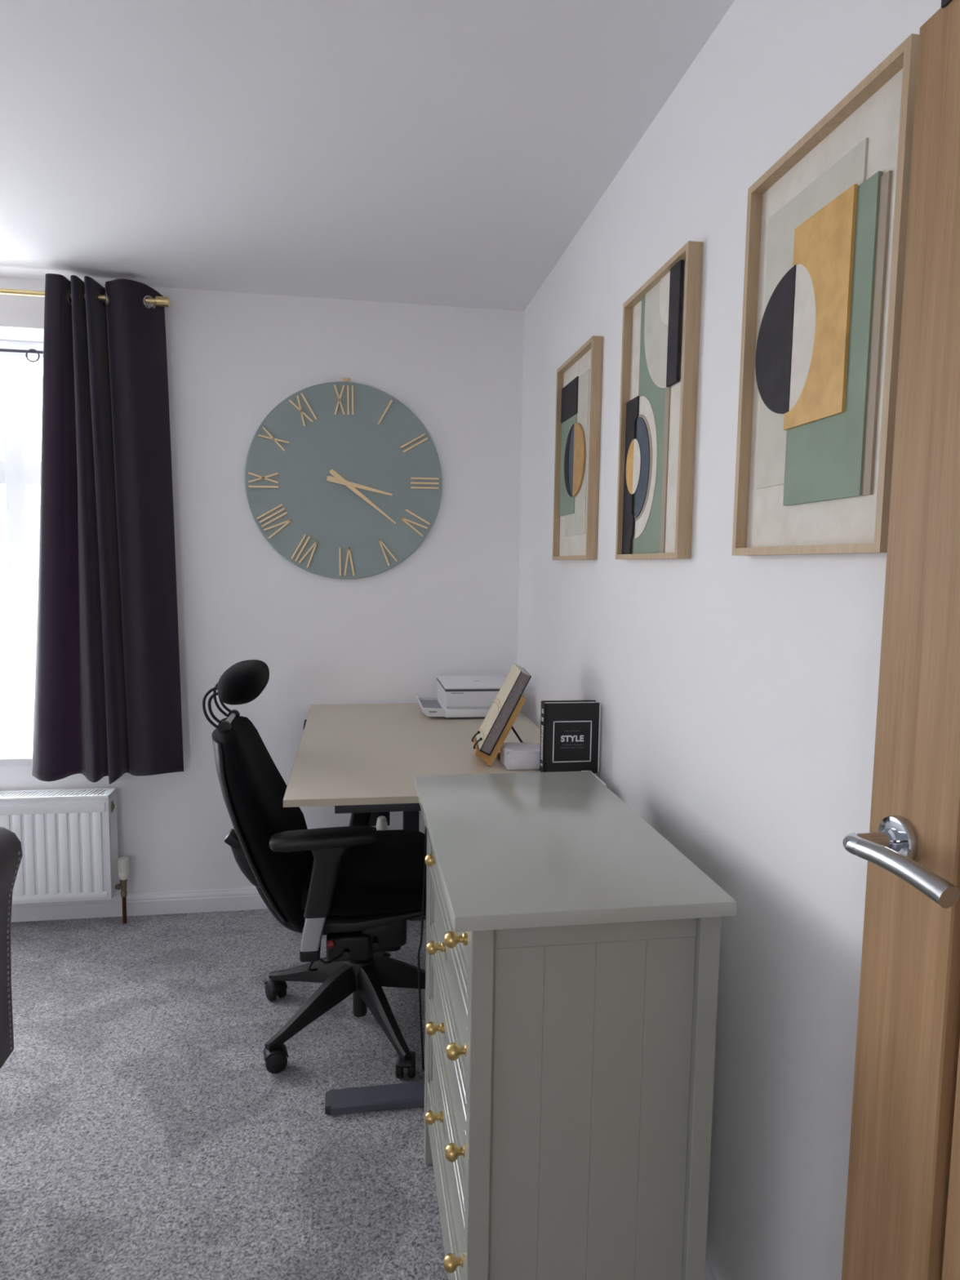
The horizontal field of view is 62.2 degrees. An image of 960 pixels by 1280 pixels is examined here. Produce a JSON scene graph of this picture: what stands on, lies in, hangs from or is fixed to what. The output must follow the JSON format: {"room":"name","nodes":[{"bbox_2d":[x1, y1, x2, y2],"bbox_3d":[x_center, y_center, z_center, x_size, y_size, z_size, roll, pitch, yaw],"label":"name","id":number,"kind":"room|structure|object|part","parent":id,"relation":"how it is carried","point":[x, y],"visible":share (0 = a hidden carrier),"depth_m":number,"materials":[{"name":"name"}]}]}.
{"room":"home office","nodes":[
{"label":"home office","id":0,"kind":"room"},
{"bbox_2d":[0,908,448,1279],"bbox_3d":[-1.014,1.449,0.386,3.819,0.200,6.202,0,5,-9],"label":"floor","id":1,"kind":"structure","parent":0,"point":[147,1132],"depth_m":2.00,"materials":[{"name":"grey carpet"}]},
{"bbox_2d":[0,826,22,1068],"bbox_3d":[-1.213,0.828,1.418,0.590,0.839,0.497,0,5,-9],"label":"velvet chair","id":2,"kind":"object","parent":1,"relation":"on","point":[11,849],"visible":1,"depth_m":1.64,"materials":[{"name":"grey fabric"}]},
{"bbox_3d":[-0.961,0.658,1.442,0.084,0.459,0.497,0,5,-9],"label":"stud trim","id":3,"kind":"part","parent":2,"relation":"part of","materials":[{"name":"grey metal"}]},
{"bbox_2d":[202,659,426,1078],"bbox_3d":[-0.401,0.614,2.384,0.776,1.107,0.668,0,5,-9],"label":"office chair","id":4,"kind":"object","parent":1,"relation":"on","point":[358,886],"visible":0.92,"depth_m":2.18,"materials":[{"name":"black plastic"}]},
{"bbox_3d":[-0.619,0.528,2.335,0.278,0.596,0.460,0,5,-9],"label":"backrest","id":5,"kind":"part","parent":4,"relation":"part of","materials":[{"name":"black fabric"}]},
{"bbox_2d":[262,1043,288,1061],"bbox_3d":[-0.563,1.133,2.194,0.063,0.024,0.051,-1,6,-21],"label":"hood","id":6,"kind":"object","parent":4,"relation":"attached to","point":[273,1051],"depth_m":2.18,"materials":[{"name":"black plastic"}]},
{"bbox_2d":[264,979,287,993],"bbox_3d":[-0.653,1.098,2.546,0.051,0.024,0.063,-3,7,-39],"label":"hood","id":7,"kind":"object","parent":4,"relation":"attached to","point":[272,986],"depth_m":2.53,"materials":[{"name":"black plastic"}]},
{"bbox_3d":[-0.557,0.722,2.363,0.319,0.329,0.064,0,5,-9],"label":"spine arm","id":8,"kind":"part","parent":4,"relation":"part of","materials":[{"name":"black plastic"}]},
{"bbox_3d":[-0.533,1.027,2.494,0.303,0.132,0.052,3,6,23],"label":"leg","id":9,"kind":"part","parent":4,"relation":"part of","materials":[{"name":"black plastic"}]},
{"bbox_3d":[-0.484,1.047,2.287,0.052,0.132,0.303,5,7,40],"label":"leg","id":10,"kind":"part","parent":4,"relation":"part of","materials":[{"name":"black plastic"}]},
{"bbox_3d":[-0.438,0.765,2.098,0.071,0.102,0.028,0,5,-9],"label":"arm post","id":11,"kind":"part","parent":4,"relation":"part of","materials":[{"name":"silver metal"}]},
{"bbox_3d":[-0.418,0.874,2.159,0.103,0.041,0.018,-3,6,-33],"label":"lever","id":12,"kind":"part","parent":4,"relation":"part of","materials":[{"name":"black plastic"}]},
{"bbox_3d":[-0.403,0.822,2.149,0.024,0.025,0.020,0,5,-9],"label":"lever","id":13,"kind":"part","parent":4,"relation":"part of","materials":[{"name":"red plastic"}]},
{"bbox_2d":[301,829,426,915],"bbox_3d":[-0.322,0.692,2.398,0.418,0.101,0.508,0,5,-9],"label":"seat cushion","id":14,"kind":"object","parent":4,"relation":"on","point":[383,877],"depth_m":2.21,"materials":[{"name":"black fabric"}]},
{"bbox_3d":[-0.350,1.019,2.604,0.052,0.132,0.303,1,5,5],"label":"leg","id":15,"kind":"part","parent":4,"relation":"part of","materials":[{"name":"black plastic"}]},
{"bbox_3d":[-0.272,1.052,2.269,0.052,0.132,0.303,-2,6,-31],"label":"leg","id":16,"kind":"part","parent":4,"relation":"part of","materials":[{"name":"black plastic"}]},
{"bbox_3d":[-0.189,1.035,2.465,0.303,0.132,0.052,0,6,-13],"label":"leg","id":17,"kind":"part","parent":4,"relation":"part of","materials":[{"name":"black plastic"}]},
{"bbox_2d":[395,1051,415,1067],"bbox_3d":[-0.203,1.141,2.171,0.051,0.024,0.063,1,5,-3],"label":"hood","id":18,"kind":"object","parent":4,"relation":"attached to","point":[402,1060],"depth_m":2.15,"materials":[{"name":"black plastic"}]},
{"bbox_2d":[282,703,540,1115],"bbox_3d":[-0.185,0.732,2.620,0.821,0.833,1.294,0,5,-9],"label":"desk","id":19,"kind":"object","parent":1,"relation":"on","point":[362,757],"visible":0.57,"depth_m":2.27,"materials":[{"name":"beige laminate"}]},
{"bbox_3d":[-0.410,0.500,3.009,0.137,0.415,0.020,0,5,-9],"label":"panel","id":20,"kind":"part","parent":19,"relation":"part of","materials":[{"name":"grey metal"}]},
{"bbox_2d":[376,815,387,830],"bbox_3d":[-0.370,0.690,3.000,0.045,0.051,0.046,0,5,-9],"label":"plug","id":21,"kind":"object","parent":19,"relation":"attached to","point":[381,823],"visible":0.95,"depth_m":2.98,"materials":[{"name":"white plastic"}]},
{"bbox_2d":[415,675,506,719],"bbox_3d":[-0.060,0.215,3.043,0.352,0.121,0.309,0,5,-9],"label":"printer","id":22,"kind":"object","parent":19,"relation":"on","point":[459,696],"visible":0.79,"depth_m":2.90,"materials":[{"name":"white plastic"}]},
{"bbox_2d":[415,695,444,716],"bbox_3d":[-0.191,0.251,3.025,0.088,0.030,0.290,0,5,-9],"label":"paper tray","id":23,"kind":"object","parent":22,"relation":"on","point":[432,706],"depth_m":3.00,"materials":[{"name":"grey plastic"}]},
{"bbox_3d":[-0.018,0.160,3.044,0.266,0.010,0.307,0,5,-9],"label":"scanner lid","id":24,"kind":"part","parent":22,"relation":"part of","materials":[{"name":"white plastic"}]},
{"bbox_2d":[471,693,526,766],"bbox_3d":[0.114,0.247,2.308,0.280,0.200,0.182,0,5,-9],"label":"book stand","id":25,"kind":"object","parent":19,"relation":"on","point":[489,760],"visible":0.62,"depth_m":2.22,"materials":[{"name":"brown wood"}]},
{"bbox_2d":[475,662,531,755],"bbox_3d":[0.064,0.196,2.294,0.141,0.239,0.182,1,5,-4],"label":"book","id":26,"kind":"object","parent":25,"relation":"on","point":[517,678],"visible":0.98,"depth_m":2.21,"materials":[{"name":"grey paper"}]},
{"bbox_2d":[500,742,540,770],"bbox_3d":[0.125,0.326,2.240,0.122,0.055,0.110,0,5,-9],"label":"box","id":27,"kind":"object","parent":19,"relation":"on","point":[513,756],"visible":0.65,"depth_m":2.19,"materials":[{"name":"white"}]},
{"bbox_2d":[539,700,600,773],"bbox_3d":[0.245,0.265,2.171,0.157,0.195,0.042,0,5,-9],"label":"book","id":28,"kind":"object","parent":19,"relation":"on","point":[570,730],"visible":0.99,"depth_m":2.15,"materials":[{"name":"black paper"}]},
{"bbox_2d":[540,708,543,765],"bbox_3d":[0.169,0.265,2.157,0.002,0.156,0.018,0,5,-9],"label":"print","id":29,"kind":"object","parent":28,"relation":"attached to","point":[542,709],"depth_m":2.15,"materials":[{"name":"white"}]},
{"bbox_2d":[560,746,584,748],"bbox_3d":[0.250,0.291,2.153,0.066,0.003,0.001,0,5,-9],"label":"print","id":30,"kind":"object","parent":28,"relation":"on","point":[560,747],"depth_m":2.15,"materials":[{"name":"grey paper"}]},
{"bbox_2d":[581,770,606,786],"bbox_3d":[0.298,0.366,2.090,0.029,0.011,0.142,0,5,-9],"label":"lead","id":31,"kind":"object","parent":19,"relation":"on","point":[593,774],"visible":0.28,"depth_m":2.09,"materials":[{"name":"white plastic"}]},
{"bbox_2d":[413,770,737,1279],"bbox_3d":[0.105,0.799,1.527,0.414,0.914,0.739,0,5,-9],"label":"dresser","id":32,"kind":"object","parent":1,"relation":"on","point":[572,949],"visible":1,"depth_m":1.20,"materials":[{"name":"grey paint"}]},
{"bbox_3d":[-0.108,0.779,1.829,0.032,0.892,0.032,0,5,-9],"label":"post","id":33,"kind":"part","parent":32,"relation":"part of","materials":[{"name":"grey paint"}]},
{"bbox_3d":[-0.091,0.438,1.584,0.037,0.026,0.026,0,5,-9],"label":"knob","id":34,"kind":"part","parent":32,"relation":"part of","materials":[{"name":"gold metal"}]},
{"bbox_3d":[-0.092,0.953,1.588,0.037,0.026,0.026,0,5,-9],"label":"knob","id":35,"kind":"part","parent":32,"relation":"part of","materials":[{"name":"gold metal"}]},
{"bbox_3d":[-0.089,0.767,1.570,0.037,0.026,0.026,0,5,-9],"label":"knob","id":36,"kind":"part","parent":32,"relation":"part of","materials":[{"name":"gold metal"}]},
{"bbox_3d":[-0.087,0.602,1.555,0.037,0.026,0.026,0,5,-9],"label":"knob","id":37,"kind":"part","parent":32,"relation":"part of","materials":[{"name":"gold metal"}]},
{"bbox_3d":[-0.062,1.097,1.529,0.023,0.076,0.631,0,5,-9],"label":"rail","id":38,"kind":"part","parent":32,"relation":"part of","materials":[{"name":"grey paint"}]},
{"bbox_3d":[0.076,0.959,1.538,0.300,0.190,0.627,0,5,-9],"label":"drawer","id":39,"kind":"part","parent":32,"relation":"part of","materials":[{"name":"grey paint"}]},
{"bbox_3d":[0.079,0.775,1.521,0.300,0.168,0.627,0,5,-9],"label":"drawer","id":40,"kind":"part","parent":32,"relation":"part of","materials":[{"name":"grey paint"}]},
{"bbox_3d":[0.081,0.606,1.505,0.300,0.159,0.627,0,5,-9],"label":"drawer","id":41,"kind":"part","parent":32,"relation":"part of","materials":[{"name":"grey paint"}]},
{"bbox_3d":[0.084,0.451,1.490,0.300,0.140,0.627,0,5,-9],"label":"drawer","id":42,"kind":"part","parent":32,"relation":"part of","materials":[{"name":"grey paint"}]},
{"bbox_3d":[-0.040,0.985,1.259,0.037,0.026,0.026,0,5,-9],"label":"knob","id":43,"kind":"part","parent":32,"relation":"part of","materials":[{"name":"gold metal"}]},
{"bbox_3d":[-0.037,0.799,1.241,0.037,0.026,0.026,0,5,-9],"label":"knob","id":44,"kind":"part","parent":32,"relation":"part of","materials":[{"name":"gold metal"}]},
{"bbox_3d":[-0.034,0.633,1.226,0.037,0.026,0.026,0,5,-9],"label":"knob","id":45,"kind":"part","parent":32,"relation":"part of","materials":[{"name":"gold metal"}]},
{"bbox_3d":[-0.038,0.470,1.250,0.037,0.026,0.026,0,5,-9],"label":"knob","id":46,"kind":"part","parent":32,"relation":"part of","materials":[{"name":"gold metal"}]},
{"bbox_3d":[-0.004,0.842,1.177,0.032,0.892,0.032,0,5,-9],"label":"post","id":47,"kind":"part","parent":32,"relation":"part of","materials":[{"name":"grey paint"}]},
{"bbox_3d":[0.165,0.792,1.202,0.310,0.792,0.010,0,5,-9],"label":"panel","id":48,"kind":"part","parent":32,"relation":"part of","materials":[{"name":"grey paint"}]},
{"bbox_3d":[0.333,0.842,1.230,0.032,0.892,0.032,0,5,-9],"label":"post","id":49,"kind":"part","parent":32,"relation":"part of","materials":[{"name":"grey paint"}]},
{"bbox_2d":[0,276,524,894],"bbox_3d":[-1.456,-0.125,3.165,3.219,2.400,0.300,0,5,-9],"label":"wall","id":50,"kind":"structure","parent":0,"point":[451,607],"depth_m":3.13,"materials":[{"name":"white paint"}]},
{"bbox_2d":[0,339,43,766],"bbox_3d":[-2.223,-0.340,2.994,1.450,1.616,0.273,0,5,-9],"label":"window","id":51,"kind":"structure","parent":50,"relation":"in","point":[19,473],"depth_m":3.12,"materials":[{"name":"white plastic"}]},
{"bbox_3d":[-2.230,0.453,3.034,1.450,0.030,0.203,0,5,-9],"label":"sill","id":52,"kind":"part","parent":51,"relation":"part of","materials":[{"name":"white paint"}]},
{"bbox_2d":[0,348,43,362],"bbox_3d":[-2.209,-1.069,2.909,1.442,0.050,0.016,0,5,-9],"label":"rod","id":53,"kind":"object","parent":50,"relation":"attached to","point":[31,350],"visible":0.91,"depth_m":2.98,"materials":[{"name":"grey metal"}]},
{"bbox_3d":[-2.294,-1.085,2.897,1.271,0.011,0.011,0,5,-9],"label":"rod","id":54,"kind":"part","parent":53,"relation":"part of","materials":[{"name":"grey metal"}]},
{"bbox_2d":[0,787,119,904],"bbox_3d":[-2.082,0.771,2.929,1.408,0.404,0.137,0,5,-9],"label":"radiator","id":55,"kind":"object","parent":50,"relation":"attached to","point":[68,837],"visible":0.94,"depth_m":2.95,"materials":[{"name":"white metal"}]},
{"bbox_3d":[-2.086,0.777,2.924,1.380,0.394,0.085,0,5,-9],"label":"panel","id":56,"kind":"part","parent":55,"relation":"part of","materials":[{"name":"white metal"}]},
{"bbox_2d":[0,787,115,800],"bbox_3d":[-2.081,0.577,2.896,1.400,0.010,0.102,0,5,-9],"label":"grille","id":57,"kind":"object","parent":55,"relation":"attached to","point":[102,793],"depth_m":2.97,"materials":[{"name":"white metal"}]},
{"bbox_3d":[-1.395,0.772,3.030,0.003,0.397,0.093,0,5,-9],"label":"panel","id":58,"kind":"part","parent":55,"relation":"part of","materials":[{"name":"white metal"}]},
{"bbox_2d":[115,856,128,924],"bbox_3d":[-1.373,0.963,3.053,0.052,0.257,0.040,0,5,-9],"label":"radiator valve","id":59,"kind":"object","parent":55,"relation":"attached to","point":[122,862],"visible":1,"depth_m":3.04,"materials":[{"name":"white plastic"}]},
{"bbox_2d":[0,288,169,306],"bbox_3d":[-2.057,-1.218,2.751,1.890,0.044,0.119,0,5,-9],"label":"pole","id":60,"kind":"object","parent":50,"relation":"attached to","point":[160,301],"visible":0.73,"depth_m":2.80,"materials":[{"name":"gold metal"}]},
{"bbox_2d":[31,273,183,784],"bbox_3d":[-1.377,-0.367,2.888,0.534,1.808,0.122,0,5,-9],"label":"curtain","id":61,"kind":"object","parent":60,"relation":"hanging from","point":[108,695],"visible":0.99,"depth_m":2.88,"materials":[{"name":"black fabric"}]},
{"bbox_2d":[10,888,267,922],"bbox_3d":[-1.449,1.042,3.119,3.219,0.084,0.016,0,5,-9],"label":"baseboard","id":62,"kind":"structure","parent":50,"relation":"attached to","point":[242,899],"depth_m":3.13,"materials":[{"name":"white paint"}]},
{"bbox_2d":[244,382,442,579],"bbox_3d":[-0.524,-0.616,3.095,0.757,0.757,0.036,0,5,-9],"label":"wall clock","id":63,"kind":"object","parent":50,"relation":"attached to","point":[343,480],"visible":1,"depth_m":3.09,"materials":[{"name":"green paint"}]},
{"bbox_2d":[0,0,734,311],"bbox_3d":[-0.975,-1.139,0.142,3.819,0.200,6.202,0,5,-9],"label":"ceiling","id":64,"kind":"structure","parent":0,"point":[442,153],"depth_m":1.87,"materials":[{"name":"white paint"}]},
{"bbox_2d":[517,0,941,1279],"bbox_3d":[0.743,0.155,0.541,0.300,2.400,6.202,0,5,-9],"label":"wall","id":65,"kind":"structure","parent":0,"point":[737,695],"depth_m":1.40,"materials":[{"name":"white paint"}]},
{"bbox_2d":[552,335,603,559],"bbox_3d":[0.285,-0.542,2.372,0.030,0.602,0.388,0,5,-9],"label":"framed picture","id":66,"kind":"object","parent":65,"relation":"attached to","point":[580,378],"visible":1,"depth_m":2.35,"materials":[{"name":"brown wood"}]},
{"bbox_3d":[0.272,-0.536,2.465,0.002,0.293,0.173,0,5,-9],"label":"green panel","id":67,"kind":"part","parent":66,"relation":"part of","materials":[{"name":"green paper"}]},
{"bbox_3d":[0.289,-0.546,2.374,0.002,0.463,0.218,0,5,-9],"label":"ivory panel","id":68,"kind":"part","parent":66,"relation":"part of","materials":[{"name":"paper"}]},
{"bbox_2d":[615,240,703,559],"bbox_3d":[0.383,-0.485,1.752,0.030,0.610,0.380,0,5,-9],"label":"framed picture","id":69,"kind":"object","parent":65,"relation":"attached to","point":[661,320],"visible":1,"depth_m":1.72,"materials":[{"name":"brown wood"}]},
{"bbox_3d":[0.383,-0.487,1.782,0.002,0.586,0.167,0,5,-9],"label":"green panel","id":70,"kind":"part","parent":69,"relation":"part of","materials":[{"name":"green paper"}]},
{"bbox_2d":[705,1254,719,1279],"bbox_3d":[0.380,1.192,1.821,0.016,0.084,3.136,0,5,-9],"label":"baseboard","id":71,"kind":"structure","parent":65,"relation":"attached to","point":[710,1273],"depth_m":1.50,"materials":[{"name":"white paint"}]},
{"bbox_2d":[731,33,919,555],"bbox_3d":[0.480,-0.424,1.144,0.030,0.598,0.389,0,5,-9],"label":"framed picture","id":72,"kind":"object","parent":65,"relation":"attached to","point":[827,224],"visible":0.99,"depth_m":1.10,"materials":[{"name":"brown wood"}]},
{"bbox_3d":[0.479,-0.450,1.173,0.003,0.427,0.247,0,5,-9],"label":"ivory panel","id":73,"kind":"part","parent":72,"relation":"part of","materials":[{"name":"paper"}]},
{"bbox_3d":[0.479,-0.459,1.127,0.005,0.292,0.147,0,5,-9],"label":"gold panel","id":74,"kind":"part","parent":72,"relation":"part of","materials":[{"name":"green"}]},
{"bbox_3d":[0.486,-0.398,1.112,0.006,0.403,0.188,0,5,-9],"label":"green panel","id":75,"kind":"part","parent":72,"relation":"part of","materials":[{"name":"green paper"}]},
{"bbox_2d":[841,0,959,1279],"bbox_3d":[0.478,0.376,0.526,0.109,1.940,0.762,0,5,-9],"label":"door","id":76,"kind":"structure","parent":65,"relation":"in","point":[902,1220],"depth_m":0.81,"materials":[{"name":"brown wood"}]},
{"bbox_3d":[0.401,0.219,0.753,0.022,0.028,0.113,0,6,-14],"label":"handle lever","id":77,"kind":"part","parent":76,"relation":"part of","materials":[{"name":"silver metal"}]},
{"bbox_2d":[941,0,951,8],"bbox_3d":[0.491,-0.559,0.775,0.081,0.132,0.027,0,5,-9],"label":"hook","id":78,"kind":"object","parent":76,"relation":"attached to","point":[944,2],"visible":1,"depth_m":0.77,"materials":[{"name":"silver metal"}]},
{"bbox_3d":[0.513,0.340,0.528,0.034,1.588,0.500,0,5,-9],"label":"panel","id":79,"kind":"part","parent":76,"relation":"part of","materials":[{"name":"brown wood"}]}
]}

